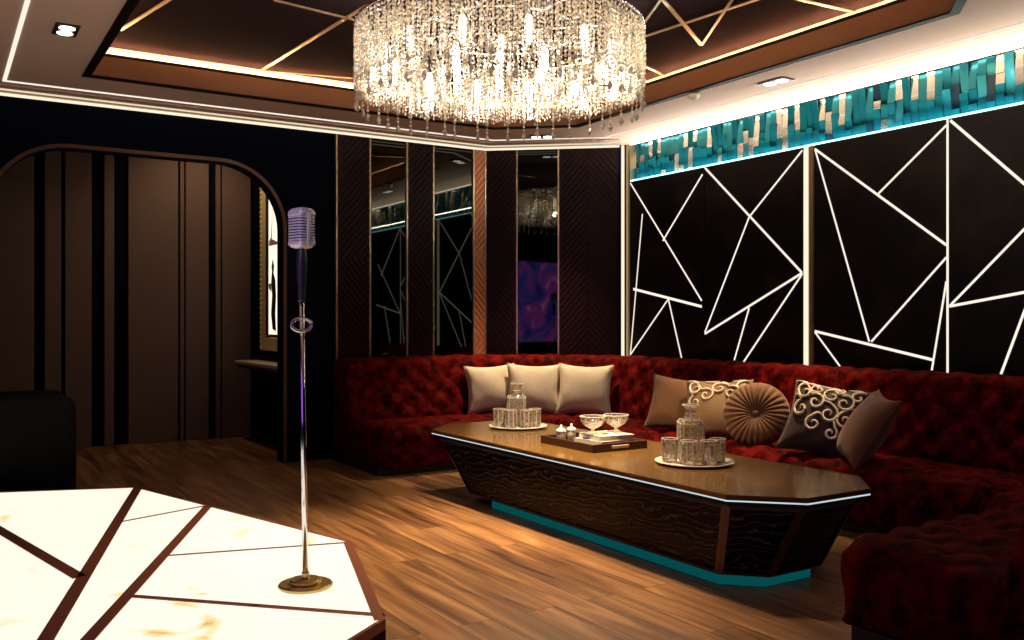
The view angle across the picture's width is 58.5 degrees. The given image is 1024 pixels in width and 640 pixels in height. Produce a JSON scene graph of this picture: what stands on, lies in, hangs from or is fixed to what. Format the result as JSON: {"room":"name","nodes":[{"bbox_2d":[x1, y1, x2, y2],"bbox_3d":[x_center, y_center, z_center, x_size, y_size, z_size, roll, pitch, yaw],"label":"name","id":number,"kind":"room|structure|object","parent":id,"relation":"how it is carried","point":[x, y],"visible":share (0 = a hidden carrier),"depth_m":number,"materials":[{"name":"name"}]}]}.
{"room":"karaoke room","nodes":[
{"label":"karaoke room","id":0,"kind":"room"},
{"bbox_2d":[34,151,221,446],"bbox_3d":[-3.960,-0.404,8.202,3.450,3.100,0.100,0,0,-32],"label":"wall","id":1,"kind":"structure","parent":0,"point":[120,162],"depth_m":8.30,"materials":[{"name":"black paint"}]},
{"bbox_2d":[0,155,33,391],"bbox_3d":[-4.733,-0.354,7.637,1.321,3.000,0.029,0,0,-32],"label":"panel","id":2,"kind":"object","parent":1,"relation":"attached to","point":[17,184],"visible":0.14,"depth_m":7.91,"materials":[{"name":"brown wood"}]},
{"bbox_2d":[44,151,60,391],"bbox_3d":[-4.050,-0.354,8.068,0.131,3.000,0.029,0,0,-32],"label":"panel","id":3,"kind":"object","parent":1,"relation":"attached to","point":[52,160],"visible":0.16,"depth_m":8.05,"materials":[{"name":"brown wood"}]},
{"bbox_2d":[65,151,91,447],"bbox_3d":[-3.876,-0.354,8.177,0.216,3.000,0.029,0,0,-32],"label":"panel","id":4,"kind":"object","parent":1,"relation":"attached to","point":[78,166],"visible":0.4,"depth_m":8.17,"materials":[{"name":"brown wood"}]},
{"bbox_2d":[104,155,113,445],"bbox_3d":[-3.662,-0.354,8.313,0.084,3.000,0.029,0,0,-32],"label":"panel","id":5,"kind":"object","parent":1,"relation":"attached to","point":[108,159],"visible":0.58,"depth_m":8.30,"materials":[{"name":"brown wood"}]},
{"bbox_2d":[128,157,177,443],"bbox_3d":[-3.339,-0.354,8.516,0.441,3.000,0.029,0,0,-32],"label":"panel","id":6,"kind":"object","parent":1,"relation":"attached to","point":[152,183],"visible":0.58,"depth_m":8.50,"materials":[{"name":"brown wood"}]},
{"bbox_2d":[180,161,183,440],"bbox_3d":[-3.122,-0.354,8.653,0.036,3.000,0.029,0,0,-32],"label":"panel","id":7,"kind":"object","parent":1,"relation":"attached to","point":[181,162],"visible":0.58,"depth_m":8.64,"materials":[{"name":"brown wood"}]},
{"bbox_2d":[185,162,208,440],"bbox_3d":[-3.005,-0.354,8.727,0.213,3.000,0.029,0,0,-32],"label":"panel","id":8,"kind":"object","parent":1,"relation":"attached to","point":[196,174],"visible":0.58,"depth_m":8.71,"materials":[{"name":"brown wood"}]},
{"bbox_2d":[215,165,220,437],"bbox_3d":[-2.839,-0.354,8.832,0.047,3.000,0.029,0,0,-32],"label":"panel","id":9,"kind":"object","parent":1,"relation":"attached to","point":[217,167],"visible":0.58,"depth_m":8.82,"materials":[{"name":"brown wood"}]},
{"bbox_2d":[222,166,249,437],"bbox_3d":[-2.688,-0.354,8.927,0.281,3.000,0.029,0,0,-32],"label":"panel","id":10,"kind":"object","parent":1,"relation":"attached to","point":[235,185],"visible":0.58,"depth_m":8.90,"materials":[{"name":"brown wood"}]},
{"bbox_2d":[0,93,482,462],"bbox_3d":[-2.315,-0.404,7.088,5.045,3.100,0.140,0,0,-32],"label":"wall","id":11,"kind":"structure","parent":0,"point":[299,165],"depth_m":7.32,"materials":[{"name":"black paint"}]},
{"bbox_2d":[0,144,286,462],"bbox_3d":[-2.691,-0.048,6.757,2.099,2.388,0.018,0,0,-32],"label":"trim","id":12,"kind":"structure","parent":11,"relation":"attached to","point":[11,162],"depth_m":7.23,"materials":[{"name":"brown wood"}]},
{"bbox_2d":[335,134,368,361],"bbox_3d":[-1.327,-0.189,7.607,0.298,2.670,0.032,0,0,-32],"label":"panel","id":13,"kind":"object","parent":11,"relation":"attached to","point":[351,152],"visible":0.66,"depth_m":7.59,"materials":[{"name":"brown wood"}]},
{"bbox_2d":[369,138,405,356],"bbox_3d":[-1.056,-0.189,7.777,0.346,2.670,0.032,0,0,-32],"label":"mirror panel","id":14,"kind":"object","parent":11,"relation":"attached to","point":[387,158],"visible":0.64,"depth_m":7.78,"materials":[{"name":"grey mirror"}]},
{"bbox_2d":[406,142,432,355],"bbox_3d":[-0.804,-0.189,7.936,0.257,2.670,0.032,0,0,-32],"label":"panel","id":15,"kind":"object","parent":11,"relation":"attached to","point":[419,159],"visible":0.77,"depth_m":7.93,"materials":[{"name":"brown wood"}]},
{"bbox_2d":[432,145,471,355],"bbox_3d":[-0.525,-0.189,8.112,0.409,2.670,0.032,0,0,-32],"label":"mirror panel","id":16,"kind":"object","parent":11,"relation":"attached to","point":[452,167],"visible":0.64,"depth_m":8.11,"materials":[{"name":"grey mirror"}]},
{"bbox_2d":[472,150,485,354],"bbox_3d":[-0.298,-0.189,8.256,0.135,2.670,0.032,0,0,-32],"label":"panel","id":17,"kind":"object","parent":11,"relation":"attached to","point":[478,161],"visible":0.75,"depth_m":8.25,"materials":[{"name":"brown wood"}]},
{"bbox_2d":[250,179,276,445],"bbox_3d":[-2.080,-0.404,8.323,0.120,3.100,1.700,0,0,-32],"label":"wall","id":18,"kind":"structure","parent":0,"point":[263,384],"depth_m":8.79,"materials":[{"name":"black paint"}]},
{"bbox_2d":[235,360,276,372],"bbox_3d":[-2.187,0.416,8.173,0.220,0.060,1.300,0,0,-32],"label":"wall shelf","id":19,"kind":"object","parent":18,"relation":"attached to","point":[270,366],"visible":0.53,"depth_m":8.19,"materials":[{"name":"beige paint"}]},
{"bbox_2d":[260,188,276,350],"bbox_3d":[-2.099,-0.509,8.199,0.045,1.590,1.010,0,0,-32],"label":"picture","id":20,"kind":"object","parent":18,"relation":"attached to","point":[268,224],"visible":0.48,"depth_m":8.43,"materials":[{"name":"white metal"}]},
{"bbox_2d":[269,201,276,334],"bbox_3d":[-2.077,-0.514,8.183,0.020,1.300,0.580,0,0,-32],"label":"print","id":21,"kind":"object","parent":20,"relation":"attached to","point":[272,219],"depth_m":8.32},
{"bbox_2d":[76,436,863,639],"bbox_3d":[-0.157,1.176,4.748,6.200,0.060,10.000,0,0,-32],"label":"floor","id":22,"kind":"structure","parent":0,"point":[436,556],"depth_m":4.33,"materials":[{"name":"brown wood"}]},
{"bbox_2d":[0,390,75,491],"bbox_3d":[-3.224,0.796,5.675,0.860,0.700,0.840,0,0,-32],"label":"armchair","id":23,"kind":"object","parent":22,"relation":"on","point":[38,427],"visible":0.85,"depth_m":5.44,"materials":[{"name":"black leather"}]},
{"bbox_2d":[0,487,385,639],"bbox_3d":[-1.581,1.044,3.365,2.085,0.204,4.740,0,0,-32],"label":"stage platform","id":24,"kind":"object","parent":22,"relation":"on","point":[119,563],"visible":1,"depth_m":3.38,"materials":[{"name":"white marble with gold veining"},{"name":"brown metal"}]},
{"bbox_2d":[278,302,332,593],"bbox_3d":[-0.730,0.430,3.236,0.190,1.030,0.190,0,0,-32],"label":"microphone stand","id":25,"kind":"object","parent":24,"relation":"on","point":[305,583],"visible":1,"depth_m":3.23,"materials":[{"name":"silver metal"}]},
{"bbox_2d":[288,207,315,301],"bbox_3d":[-0.744,-0.229,3.235,0.087,0.333,0.077,0,0,39],"label":"microphone","id":26,"kind":"object","parent":25,"relation":"attached to","point":[301,220],"visible":1,"depth_m":3.21,"materials":[{"name":"silver metal"}]},
{"bbox_2d":[288,215,314,240],"bbox_3d":[-0.744,-0.324,3.235,0.085,0.133,0.089,0,0,-32],"label":"grille","id":27,"kind":"object","parent":26,"relation":"attached to","point":[301,228],"depth_m":3.20,"materials":[{"name":"grey metal"}]},
{"bbox_2d":[431,421,870,586],"bbox_3d":[0.541,0.936,5.141,0.860,0.420,3.120,0,0,-32],"label":"table","id":28,"kind":"object","parent":22,"relation":"on","point":[749,521],"visible":0.88,"depth_m":4.28,"materials":[{"name":"brown wood"}]},
{"bbox_2d":[488,422,547,429],"bbox_3d":[0.040,0.718,6.151,0.400,0.017,0.400,0,0,-32],"label":"round tray","id":29,"kind":"object","parent":28,"relation":"on","point":[543,425],"visible":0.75,"depth_m":6.07,"materials":[{"name":"beige ceramic"}]},
{"bbox_2d":[493,408,505,425],"bbox_3d":[-0.085,0.657,6.151,0.086,0.118,0.086,0,0,9],"label":"tumbler","id":30,"kind":"object","parent":29,"relation":"on","point":[494,409],"visible":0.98,"depth_m":6.13,"materials":[{"name":"clear glass"}]},
{"bbox_2d":[505,409,516,427],"bbox_3d":[-0.008,0.657,6.061,0.086,0.118,0.086,0,0,19],"label":"tumbler","id":31,"kind":"object","parent":29,"relation":"on","point":[506,410],"visible":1,"depth_m":6.04,"materials":[{"name":"clear glass"}]},
{"bbox_2d":[507,383,525,425],"bbox_3d":[0.030,0.574,6.196,0.126,0.285,0.126,0,0,0],"label":"decanter","id":32,"kind":"object","parent":29,"relation":"on","point":[512,384],"visible":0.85,"depth_m":6.17,"materials":[{"name":"clear glass"}]},
{"bbox_2d":[520,409,532,427],"bbox_3d":[0.095,0.657,6.066,0.086,0.118,0.086,0,0,21],"label":"tumbler","id":33,"kind":"object","parent":29,"relation":"on","point":[521,410],"visible":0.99,"depth_m":6.05,"materials":[{"name":"clear glass"}]},
{"bbox_2d":[529,408,540,426],"bbox_3d":[0.155,0.657,6.146,0.086,0.118,0.086,0,0,32],"label":"tumbler","id":34,"kind":"object","parent":29,"relation":"on","point":[533,409],"visible":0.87,"depth_m":6.12,"materials":[{"name":"clear glass"}]},
{"bbox_2d":[541,431,646,452],"bbox_3d":[0.467,0.704,5.277,0.390,0.045,0.507,0,0,-32],"label":"serving tray","id":35,"kind":"object","parent":28,"relation":"on","point":[551,439],"visible":0.7,"depth_m":5.11,"materials":[{"name":"brown wood"}]},
{"bbox_2d":[556,425,565,438],"bbox_3d":[0.287,0.665,5.365,0.062,0.097,0.062,0,0,-32],"label":"lidded jar","id":36,"kind":"object","parent":35,"relation":"on","point":[560,432],"visible":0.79,"depth_m":5.34,"materials":[{"name":"beige ceramic"}]},
{"bbox_2d":[566,423,575,439],"bbox_3d":[0.353,0.665,5.430,0.059,0.097,0.059,0,0,-32],"label":"lidded jar","id":37,"kind":"object","parent":35,"relation":"on","point":[571,431],"visible":0.9,"depth_m":5.41,"materials":[{"name":"beige ceramic"}]},
{"bbox_2d":[574,437,634,444],"bbox_3d":[0.528,0.696,5.227,0.250,0.036,0.240,0,0,-35],"label":"book","id":38,"kind":"object","parent":35,"relation":"on","point":[577,439],"visible":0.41,"depth_m":5.15,"materials":[{"name":"beige paper"}]},
{"bbox_2d":[579,430,633,441],"bbox_3d":[0.539,0.664,5.229,0.230,0.028,0.220,0,0,-28],"label":"book","id":39,"kind":"object","parent":38,"relation":"on","point":[607,435],"visible":0.95,"depth_m":5.17,"materials":[{"name":"beige paper"}]},
{"bbox_2d":[580,414,605,433],"bbox_3d":[0.461,0.600,5.221,0.150,0.100,0.150,0,0,-32],"label":"crystal bowl","id":40,"kind":"object","parent":39,"relation":"on","point":[592,425],"visible":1,"depth_m":5.19,"materials":[{"name":"clear glass"}]},
{"bbox_2d":[603,413,628,431],"bbox_3d":[0.602,0.600,5.298,0.150,0.100,0.150,0,0,-32],"label":"crystal bowl","id":41,"kind":"object","parent":39,"relation":"on","point":[615,423],"visible":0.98,"depth_m":5.27,"materials":[{"name":"clear glass"}]},
{"bbox_2d":[492,501,809,586],"bbox_3d":[0.626,1.120,4.923,0.570,0.052,2.180,0,0,-32],"label":"light","id":42,"kind":"object","parent":28,"relation":"attached to","point":[730,577],"depth_m":4.21,"materials":[{"name":"teal plastic"}]},
{"bbox_2d":[432,433,870,504],"bbox_3d":[0.541,0.751,5.141,0.856,0.006,3.116,0,0,-32],"label":"light","id":43,"kind":"object","parent":28,"relation":"on","point":[637,466],"depth_m":4.37,"materials":[{"name":"white plastic"}]},
{"bbox_2d":[654,454,734,467],"bbox_3d":[0.920,0.718,4.613,0.400,0.017,0.400,0,0,-32],"label":"round tray","id":44,"kind":"object","parent":28,"relation":"on","point":[728,461],"visible":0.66,"depth_m":4.55,"materials":[{"name":"beige ceramic"}]},
{"bbox_2d":[661,437,677,461],"bbox_3d":[0.795,0.657,4.613,0.086,0.118,0.086,0,0,40],"label":"tumbler","id":45,"kind":"object","parent":44,"relation":"on","point":[663,440],"visible":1,"depth_m":4.59,"materials":[{"name":"clear glass"}]},
{"bbox_2d":[680,439,696,464],"bbox_3d":[0.872,0.657,4.523,0.086,0.118,0.086,0,0,22],"label":"tumbler","id":46,"kind":"object","parent":44,"relation":"on","point":[693,462],"visible":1,"depth_m":4.50,"materials":[{"name":"clear glass"}]},
{"bbox_2d":[677,403,704,461],"bbox_3d":[0.910,0.574,4.658,0.126,0.285,0.126,0,0,0],"label":"decanter","id":47,"kind":"object","parent":44,"relation":"on","point":[701,425],"visible":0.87,"depth_m":4.67,"materials":[{"name":"clear glass"}]},
{"bbox_2d":[700,439,717,464],"bbox_3d":[0.975,0.657,4.528,0.086,0.118,0.086,0,0,-38],"label":"tumbler","id":48,"kind":"object","parent":44,"relation":"on","point":[708,462],"visible":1,"depth_m":4.52,"materials":[{"name":"clear glass"}]},
{"bbox_2d":[709,437,725,461],"bbox_3d":[1.035,0.657,4.608,0.086,0.118,0.086,0,0,34],"label":"tumbler","id":49,"kind":"object","parent":44,"relation":"on","point":[720,439],"visible":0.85,"depth_m":4.59,"materials":[{"name":"clear glass"}]},
{"bbox_2d":[332,354,1023,639],"bbox_3d":[1.129,0.723,5.593,2.421,0.842,5.947,0,0,-32],"label":"sectional sofa","id":50,"kind":"object","parent":22,"relation":"on","point":[939,554],"visible":0.58,"depth_m":5.00,"materials":[{"name":"red fabric"}]},
{"bbox_2d":[463,363,513,413],"bbox_3d":[-0.174,0.583,7.723,0.464,0.429,0.206,0,0,-11],"label":"cushion","id":51,"kind":"object","parent":50,"relation":"on","point":[488,387],"visible":0.77,"depth_m":7.65,"materials":[{"name":"beige fabric"}]},
{"bbox_2d":[506,363,559,413],"bbox_3d":[0.183,0.577,7.626,0.492,0.427,0.242,0,0,-3],"label":"cushion","id":52,"kind":"object","parent":50,"relation":"on","point":[540,386],"visible":0.84,"depth_m":7.55,"materials":[{"name":"beige fabric"}]},
{"bbox_2d":[555,363,613,415],"bbox_3d":[0.599,0.577,7.538,0.470,0.434,0.233,0,0,11],"label":"cushion","id":53,"kind":"object","parent":50,"relation":"on","point":[582,389],"visible":0.98,"depth_m":7.47,"materials":[{"name":"beige fabric"}]},
{"bbox_2d":[643,373,719,430],"bbox_3d":[1.177,0.594,6.376,0.526,0.418,0.208,0,0,36],"label":"cushion","id":54,"kind":"object","parent":50,"relation":"on","point":[669,394],"visible":0.59,"depth_m":6.36,"materials":[{"name":"brown fabric"}]},
{"bbox_2d":[681,379,753,437],"bbox_3d":[1.360,0.595,6.074,0.470,0.404,0.241,0,0,25],"label":"cushion","id":55,"kind":"object","parent":50,"relation":"on","point":[712,397],"visible":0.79,"depth_m":6.03,"materials":[{"name":"beige fabric"}]},
{"bbox_2d":[723,383,789,446],"bbox_3d":[1.526,0.594,5.713,0.411,0.395,0.204,0,0,24],"label":"round cushion","id":56,"kind":"object","parent":50,"relation":"on","point":[754,414],"visible":0.96,"depth_m":5.66,"materials":[{"name":"brown fabric"}]},
{"bbox_2d":[775,378,872,458],"bbox_3d":[1.802,0.585,5.295,0.490,0.464,0.267,0,0,35],"label":"cushion","id":57,"kind":"object","parent":50,"relation":"on","point":[818,414],"visible":0.91,"depth_m":5.25,"materials":[{"name":"brown fabric"}]},
{"bbox_2d":[837,389,901,470],"bbox_3d":[1.941,0.597,5.013,0.277,0.410,0.402,0,0,8],"label":"cushion","id":58,"kind":"object","parent":50,"relation":"on","point":[867,427],"visible":0.98,"depth_m":4.88,"materials":[{"name":"brown fabric"}]},
{"bbox_2d":[110,0,885,102],"bbox_3d":[-0.116,-1.834,5.040,3.940,0.050,4.490,0,0,-32],"label":"ceiling","id":59,"kind":"structure","parent":0,"point":[242,33],"depth_m":5.73,"materials":[{"name":"matte brown paint"}]},
{"bbox_2d":[120,0,171,30],"bbox_3d":[-2.163,-1.805,5.407,0.022,0.008,0.827,0,0,-43],"label":"trim","id":60,"kind":"structure","parent":59,"relation":"attached to","point":[164,2],"depth_m":5.40,"materials":[{"name":"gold metal"}]},
{"bbox_2d":[260,0,371,70],"bbox_3d":[-1.297,-1.805,5.902,0.024,0.008,2.375,0,0,-36],"label":"trim","id":61,"kind":"structure","parent":59,"relation":"attached to","point":[353,13],"depth_m":5.87,"materials":[{"name":"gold metal"}]},
{"bbox_2d":[267,70,419,83],"bbox_3d":[-1.242,-1.805,6.822,1.132,0.008,0.012,0,0,-18],"label":"trim","id":62,"kind":"structure","parent":59,"relation":"attached to","point":[267,70],"depth_m":6.75,"materials":[{"name":"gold metal"}]},
{"bbox_2d":[273,0,420,36],"bbox_3d":[-0.965,-1.805,5.497,1.003,0.008,0.018,0,0,-41],"label":"trim","id":63,"kind":"structure","parent":59,"relation":"attached to","point":[279,1],"depth_m":5.35,"materials":[{"name":"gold metal"}]},
{"bbox_2d":[353,0,645,142],"bbox_3d":[-0.066,-1.454,4.958,1.570,0.707,1.574,0,0,-5],"label":"chandelier","id":64,"kind":"object","parent":59,"relation":"hanging from","point":[611,50],"visible":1,"depth_m":4.68,"materials":[{"name":"clear glass"}]},
{"bbox_2d":[559,24,664,75],"bbox_3d":[0.748,-1.805,6.238,0.016,0.008,1.552,0,0,36],"label":"trim","id":65,"kind":"structure","parent":59,"relation":"attached to","point":[596,42],"depth_m":6.53,"materials":[{"name":"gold metal"}]},
{"bbox_2d":[602,0,661,81],"bbox_3d":[0.766,-1.805,5.990,0.013,0.008,2.054,0,0,-5],"label":"trim","id":66,"kind":"structure","parent":59,"relation":"attached to","point":[659,1],"depth_m":5.36,"materials":[{"name":"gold metal"}]},
{"bbox_2d":[561,0,758,64],"bbox_3d":[0.878,-1.805,5.793,0.020,0.008,1.721,0,0,-39],"label":"trim","id":67,"kind":"structure","parent":59,"relation":"attached to","point":[750,1],"depth_m":5.49,"materials":[{"name":"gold metal"}]},
{"bbox_2d":[662,0,702,45],"bbox_3d":[1.015,-1.805,5.514,0.024,0.008,1.106,0,0,25],"label":"trim","id":68,"kind":"structure","parent":59,"relation":"attached to","point":[665,2],"depth_m":5.53,"materials":[{"name":"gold metal"}]},
{"bbox_2d":[701,0,732,45],"bbox_3d":[1.244,-1.805,5.522,0.016,0.008,0.989,0,0,0],"label":"trim","id":69,"kind":"structure","parent":59,"relation":"attached to","point":[730,1],"depth_m":5.53,"materials":[{"name":"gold metal"}]},
{"bbox_2d":[797,0,855,12],"bbox_3d":[1.784,-1.805,5.249,0.740,0.008,0.022,0,0,-28],"label":"trim","id":70,"kind":"structure","parent":59,"relation":"attached to","point":[805,1],"depth_m":5.26,"materials":[{"name":"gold metal"}]},
{"bbox_2d":[0,0,1023,147],"bbox_3d":[0.292,-1.564,3.943,6.100,0.020,8.160,0,0,-32],"label":"ceiling","id":71,"kind":"structure","parent":0,"point":[42,57],"depth_m":5.76,"materials":[{"name":"beige paint"}]},
{"bbox_2d":[51,22,80,36],"bbox_3d":[-2.386,-1.548,4.895,0.120,0.011,0.210,0,0,-32],"label":"recessed light","id":72,"kind":"object","parent":71,"relation":"in","point":[63,29],"visible":1,"depth_m":4.87,"materials":[{"name":"black plastic"}]},
{"bbox_2d":[0,92,618,150],"bbox_3d":[-1.816,-1.541,7.228,5.807,0.018,0.658,0,0,-25],"label":"crown molding","id":73,"kind":"structure","parent":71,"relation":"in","point":[1,93],"depth_m":7.30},
{"bbox_2d":[0,83,618,146],"bbox_3d":[-1.778,-1.543,7.061,5.695,0.022,0.630,0,0,-25],"label":"crown molding","id":74,"kind":"structure","parent":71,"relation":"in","point":[0,88],"depth_m":7.12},
{"bbox_2d":[104,0,906,110],"bbox_3d":[-0.116,-1.702,5.040,3.980,0.255,4.530,0,0,-32],"label":"trim","id":75,"kind":"structure","parent":71,"relation":"attached to","point":[116,51],"depth_m":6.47,"materials":[{"name":"beige paint"}]},
{"bbox_2d":[2,0,1023,140],"bbox_3d":[0.408,-1.552,4.395,4.639,0.008,6.600,0,0,-32],"label":"light strip","id":76,"kind":"object","parent":71,"relation":"in","point":[27,2],"visible":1,"depth_m":6.13,"materials":[{"name":"white plastic"}]},
{"bbox_2d":[81,0,966,129],"bbox_3d":[-0.116,-1.623,5.040,3.600,0.138,4.150,0,0,-32],"label":"trim","id":77,"kind":"structure","parent":71,"relation":"attached to","point":[909,11],"depth_m":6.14,"materials":[{"name":"brown paint"}]},
{"bbox_2d":[529,134,551,138],"bbox_3d":[0.254,-1.548,7.749,0.210,0.011,0.120,0,0,8],"label":"recessed light","id":78,"kind":"object","parent":71,"relation":"in","point":[549,135],"visible":0.8,"depth_m":7.72,"materials":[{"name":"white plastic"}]},
{"bbox_2d":[688,93,699,100],"bbox_3d":[1.252,-1.526,6.288,0.084,0.045,0.084,0,0,-32],"label":"ceiling sensor","id":79,"kind":"object","parent":71,"relation":"attached to","point":[692,96],"visible":1,"depth_m":6.26,"materials":[{"name":"beige plastic"}]},
{"bbox_2d":[758,76,794,86],"bbox_3d":[1.720,-1.548,5.962,0.120,0.011,0.210,0,0,-32],"label":"recessed light","id":80,"kind":"object","parent":71,"relation":"in","point":[780,80],"visible":1,"depth_m":5.94,"materials":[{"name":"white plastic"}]},
{"bbox_2d":[496,145,625,355],"bbox_3d":[0.399,-0.404,8.284,1.383,3.100,0.120,0,0,8],"label":"wall","id":81,"kind":"structure","parent":0,"point":[619,147],"depth_m":8.15,"materials":[{"name":"dark brown wood"}]},
{"bbox_2d":[484,151,515,354],"bbox_3d":[-0.103,-0.189,8.273,0.294,2.670,0.032,0,0,8],"label":"panel","id":82,"kind":"object","parent":81,"relation":"attached to","point":[500,165],"visible":0.69,"depth_m":8.27,"materials":[{"name":"brown wood"}]},
{"bbox_2d":[516,150,557,354],"bbox_3d":[0.226,-0.189,8.229,0.377,2.670,0.032,0,0,8],"label":"mirror panel","id":83,"kind":"object","parent":81,"relation":"attached to","point":[536,170],"visible":0.64,"depth_m":8.23,"materials":[{"name":"grey mirror"}]},
{"bbox_2d":[558,148,617,355],"bbox_3d":[0.674,-0.189,8.168,0.533,2.670,0.032,0,0,8],"label":"panel","id":84,"kind":"object","parent":81,"relation":"attached to","point":[587,178],"visible":0.64,"depth_m":8.16,"materials":[{"name":"brown wood"}]},
{"bbox_2d":[621,144,633,355],"bbox_3d":[1.019,-0.203,8.150,0.082,2.697,0.118,0,0,-32],"label":"column","id":85,"kind":"structure","parent":81,"relation":"attached to","point":[629,148],"depth_m":8.13,"materials":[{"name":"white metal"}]},
{"bbox_2d":[621,145,623,355],"bbox_3d":[0.994,-0.203,8.171,0.062,2.697,0.055,0,0,-32],"label":"diffuser","id":86,"kind":"object","parent":85,"relation":"attached to","point":[622,146],"depth_m":8.14,"materials":[{"name":"white plastic"}]},
{"bbox_3d":[3.028,-0.404,5.219,0.110,3.100,7.400,0,0,-32],"label":"wall","id":87,"kind":"structure","parent":0,"visible":0},
{"bbox_2d":[630,167,704,359],"bbox_3d":[1.310,-0.036,7.715,0.054,2.364,0.919,0,0,-32],"label":"wall panel","id":88,"kind":"object","parent":87,"relation":"attached to","point":[667,212],"visible":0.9,"depth_m":7.67,"materials":[{"name":"black wood"}]},
{"bbox_2d":[704,148,803,363],"bbox_3d":[1.819,-0.036,6.907,0.054,2.364,0.980,0,0,-32],"label":"wall panel","id":89,"kind":"object","parent":87,"relation":"attached to","point":[754,207],"visible":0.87,"depth_m":6.85,"materials":[{"name":"black wood"}]},
{"bbox_2d":[804,145,814,365],"bbox_3d":[2.105,-0.036,6.446,0.062,2.364,0.078,0,0,-32],"label":"column","id":90,"kind":"structure","parent":87,"relation":"attached to","point":[809,153],"depth_m":6.43,"materials":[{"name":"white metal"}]},
{"bbox_2d":[804,147,807,364],"bbox_3d":[2.084,-0.036,6.461,0.042,2.364,0.030,0,0,-32],"label":"diffuser","id":91,"kind":"object","parent":90,"relation":"attached to","point":[805,148],"depth_m":6.44,"materials":[{"name":"white plastic"}]},
{"bbox_2d":[630,44,1023,181],"bbox_3d":[2.585,-1.388,5.721,0.100,0.336,5.720,0,0,-32],"label":"frieze","id":92,"kind":"object","parent":87,"relation":"attached to","point":[990,74],"depth_m":6.20,"materials":[{"name":"teal tile"}]},
{"bbox_2d":[636,48,1023,173],"bbox_3d":[2.629,-1.386,5.737,0.012,0.336,5.700,0,0,-32],"label":"tiles","id":93,"kind":"structure","parent":87,"relation":"attached to","point":[1023,48],"depth_m":6.23,"materials":[{"name":"gold"}]},
{"bbox_2d":[814,119,945,372],"bbox_3d":[2.398,-0.036,5.988,0.054,2.364,0.993,0,0,-32],"label":"wall panel","id":94,"kind":"object","parent":87,"relation":"attached to","point":[880,198],"visible":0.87,"depth_m":5.93,"materials":[{"name":"black wood"}]},
{"bbox_2d":[946,119,948,372],"bbox_3d":[2.656,-0.236,5.561,0.035,1.964,0.012,0,0,-32],"label":"light","id":95,"kind":"object","parent":94,"relation":"attached to","point":[947,120],"visible":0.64,"depth_m":5.55,"materials":[{"name":"white plastic"}]},
{"bbox_2d":[948,104,1023,375],"bbox_3d":[2.926,-0.036,5.151,0.054,2.364,0.976,0,0,-32],"label":"wall panel","id":96,"kind":"object","parent":87,"relation":"attached to","point":[986,305],"visible":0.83,"depth_m":5.34,"materials":[{"name":"black wood"}]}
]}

